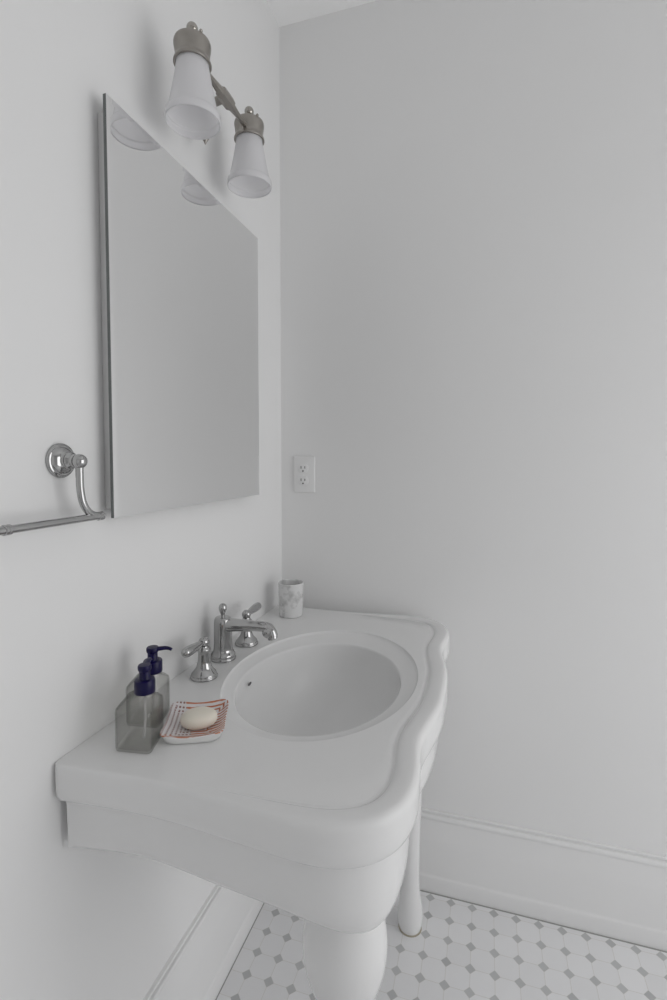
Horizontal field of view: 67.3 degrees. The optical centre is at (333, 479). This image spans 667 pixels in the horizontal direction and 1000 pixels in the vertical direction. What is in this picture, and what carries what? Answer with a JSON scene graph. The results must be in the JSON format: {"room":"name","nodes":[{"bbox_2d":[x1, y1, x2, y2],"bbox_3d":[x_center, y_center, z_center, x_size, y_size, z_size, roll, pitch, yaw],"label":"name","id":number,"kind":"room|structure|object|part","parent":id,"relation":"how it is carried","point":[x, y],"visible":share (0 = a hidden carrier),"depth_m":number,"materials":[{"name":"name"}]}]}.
{"room":"bathroom","nodes":[
{"label":"bathroom","id":0,"kind":"room"},
{"bbox_2d":[0,0,281,999],"bbox_3d":[-0.623,-0.023,0.274,0.100,2.622,2.800,1,3,17],"label":"wall","id":1,"kind":"structure","parent":0,"point":[82,604],"depth_m":0.81,"materials":[{"name":"white paint"}]},
{"bbox_2d":[0,443,105,535],"bbox_3d":[-0.411,0.008,0.717,0.048,0.122,0.185,1,3,17],"label":"towel holder","id":2,"kind":"object","parent":1,"relation":"attached to","point":[60,459],"visible":1,"depth_m":0.75,"materials":[{"name":"silver metal"}]},
{"bbox_3d":[-0.381,0.013,0.772,0.022,0.103,0.048,1,3,17],"label":"arm","id":3,"kind":"part","parent":2,"relation":"part of","materials":[{"name":"silver metal"}]},
{"bbox_2d":[98,93,258,517],"bbox_3d":[-0.300,-0.292,1.097,0.030,0.690,0.562,1,3,17],"label":"mirror","id":4,"kind":"object","parent":1,"relation":"attached to","point":[179,270],"visible":1,"depth_m":0.98,"materials":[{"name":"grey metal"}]},
{"bbox_2d":[143,885,262,999],"bbox_3d":[-0.550,1.163,0.356,0.021,0.245,2.700,1,3,17],"label":"baseboard","id":5,"kind":"structure","parent":1,"relation":"attached to","point":[202,960],"depth_m":1.18,"materials":[{"name":"white wood"}]},
{"bbox_2d":[164,21,271,197],"bbox_3d":[-0.248,-0.764,1.053,0.143,0.181,0.336,1,3,17],"label":"vanity light","id":6,"kind":"object","parent":1,"relation":"attached to","point":[191,112],"visible":1,"depth_m":0.98,"materials":[{"name":"white glass"}]},
{"bbox_3d":[-0.263,-0.726,0.937,0.102,0.116,0.102,1,3,17],"label":"lamp shade","id":7,"kind":"part","parent":6,"relation":"part of","materials":[{"name":"white glass"}]},
{"bbox_3d":[-0.267,-0.758,1.059,0.084,0.095,0.022,1,3,17],"label":"support stem","id":8,"kind":"part","parent":6,"relation":"part of","materials":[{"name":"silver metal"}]},
{"bbox_3d":[-0.225,-0.795,1.044,0.026,0.026,0.180,1,3,17],"label":"cross arm","id":9,"kind":"part","parent":6,"relation":"part of","materials":[{"name":"silver metal"}]},
{"bbox_3d":[-0.195,-0.736,1.160,0.102,0.116,0.102,1,3,17],"label":"lamp shade","id":10,"kind":"part","parent":6,"relation":"part of","materials":[{"name":"white glass"}]},
{"bbox_2d":[267,0,376,26],"bbox_3d":[0.515,-1.370,-0.081,2.450,0.100,2.900,1,3,17],"label":"ceiling","id":11,"kind":"structure","parent":0,"point":[285,12],"depth_m":1.47,"materials":[{"name":"white paint"}]},
{"bbox_2d":[215,888,666,999],"bbox_3d":[0.515,1.350,0.038,2.450,0.100,2.900,1,3,17],"label":"floor","id":12,"kind":"structure","parent":0,"point":[463,950],"depth_m":1.29,"materials":[{"name":"tile"}]},
{"bbox_2d":[55,605,448,999],"bbox_3d":[-0.036,0.833,1.113,0.553,0.838,0.881,1,3,17],"label":"sink","id":13,"kind":"object","parent":12,"relation":"on","point":[306,804],"visible":0.97,"depth_m":0.75,"materials":[{"name":"white ceramic"}]},
{"bbox_2d":[115,657,163,753],"bbox_3d":[-0.317,0.365,0.818,0.070,0.130,0.068,0,3,9],"label":"soap dispenser","id":14,"kind":"object","parent":13,"relation":"on","point":[144,685],"visible":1,"depth_m":0.81,"materials":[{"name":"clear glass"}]},
{"bbox_2d":[129,645,171,726],"bbox_3d":[-0.327,0.361,0.893,0.079,0.130,0.068,0,3,9],"label":"soap dispenser","id":15,"kind":"object","parent":13,"relation":"on","point":[152,650],"visible":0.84,"depth_m":0.89,"materials":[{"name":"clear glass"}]},
{"bbox_2d":[160,699,228,743],"bbox_3d":[-0.237,0.419,0.867,0.103,0.018,0.119,0,3,-7],"label":"soap dish","id":16,"kind":"object","parent":13,"relation":"on","point":[172,732],"visible":0.8,"depth_m":0.85,"materials":[{"name":"white ceramic"}]},
{"bbox_2d":[180,706,217,729],"bbox_3d":[-0.232,0.411,0.862,0.062,0.025,0.050,-1,4,-7],"label":"soap bar","id":17,"kind":"object","parent":16,"relation":"in","point":[197,718],"visible":1,"depth_m":0.85,"materials":[{"name":"white"}]},
{"bbox_2d":[181,602,277,682],"bbox_3d":[-0.204,0.351,1.143,0.165,0.129,0.346,1,3,17],"label":"faucet","id":18,"kind":"object","parent":13,"relation":"on","point":[223,651],"visible":1,"depth_m":1.14,"materials":[{"name":"silver metal"}]},
{"bbox_3d":[-0.286,0.345,1.024,0.021,0.021,0.071,1,3,17],"label":"lever","id":19,"kind":"part","parent":18,"relation":"part of","materials":[{"name":"silver metal"}]},
{"bbox_3d":[-0.275,0.377,1.062,0.058,0.086,0.058,1,3,17],"label":"handle","id":20,"kind":"part","parent":18,"relation":"part of","materials":[{"name":"silver metal"}]},
{"bbox_3d":[-0.256,0.303,1.156,0.018,0.034,0.018,1,3,17],"label":"lift rod","id":21,"kind":"part","parent":18,"relation":"part of","materials":[{"name":"silver metal"}]},
{"bbox_3d":[-0.204,0.366,1.143,0.166,0.100,0.058,1,3,17],"label":"spout","id":22,"kind":"part","parent":18,"relation":"part of","materials":[{"name":"silver metal"}]},
{"bbox_3d":[-0.217,0.368,1.251,0.058,0.086,0.058,1,3,17],"label":"handle","id":23,"kind":"part","parent":18,"relation":"part of","materials":[{"name":"silver metal"}]},
{"bbox_3d":[-0.206,0.333,1.287,0.021,0.021,0.071,1,3,17],"label":"lever","id":24,"kind":"part","parent":18,"relation":"part of","materials":[{"name":"silver metal"}]},
{"bbox_2d":[278,579,303,617],"bbox_3d":[-0.126,0.352,1.478,0.075,0.099,0.075,1,3,17],"label":"tumbler","id":25,"kind":"object","parent":13,"relation":"on","point":[290,591],"visible":1,"depth_m":1.45,"materials":[{"name":"white stone"}]},
{"bbox_3d":[0.017,0.928,0.770,0.129,0.674,0.129,1,3,17],"label":"leg","id":26,"kind":"part","parent":13,"relation":"part of","materials":[{"name":"white ceramic"}]},
{"bbox_3d":[0.212,0.902,1.374,0.129,0.674,0.129,1,3,17],"label":"leg","id":27,"kind":"part","parent":13,"relation":"part of","materials":[{"name":"white ceramic"}]},
{"bbox_2d":[279,0,666,856],"bbox_3d":[0.924,-0.069,1.317,2.450,2.622,0.100,1,3,17],"label":"wall","id":28,"kind":"structure","parent":0,"point":[473,193],"depth_m":1.40,"materials":[{"name":"white paint"}]},
{"bbox_2d":[294,457,314,492],"bbox_3d":[-0.092,-0.015,1.572,0.071,0.113,0.009,1,3,17],"label":"wall outlet","id":29,"kind":"object","parent":28,"relation":"attached to","point":[304,467],"visible":1,"depth_m":1.57,"materials":[{"name":"white plastic"}]},
{"bbox_2d":[298,476,307,484],"bbox_3d":[-0.095,0.004,1.571,0.034,0.028,0.002,1,3,17],"label":"socket","id":30,"kind":"object","parent":29,"relation":"attached to","point":[302,480],"depth_m":1.57,"materials":[{"name":"grey plastic"}]},
{"bbox_2d":[298,464,307,472],"bbox_3d":[-0.095,-0.034,1.570,0.034,0.028,0.002,1,3,17],"label":"socket","id":31,"kind":"object","parent":29,"relation":"attached to","point":[302,468],"depth_m":1.57,"materials":[{"name":"grey plastic"}]},
{"bbox_2d":[419,807,666,950],"bbox_3d":[0.907,1.121,1.313,2.250,0.245,0.017,1,3,17],"label":"baseboard","id":32,"kind":"structure","parent":28,"relation":"attached to","point":[620,893],"depth_m":1.40,"materials":[{"name":"white wood"}]}
]}

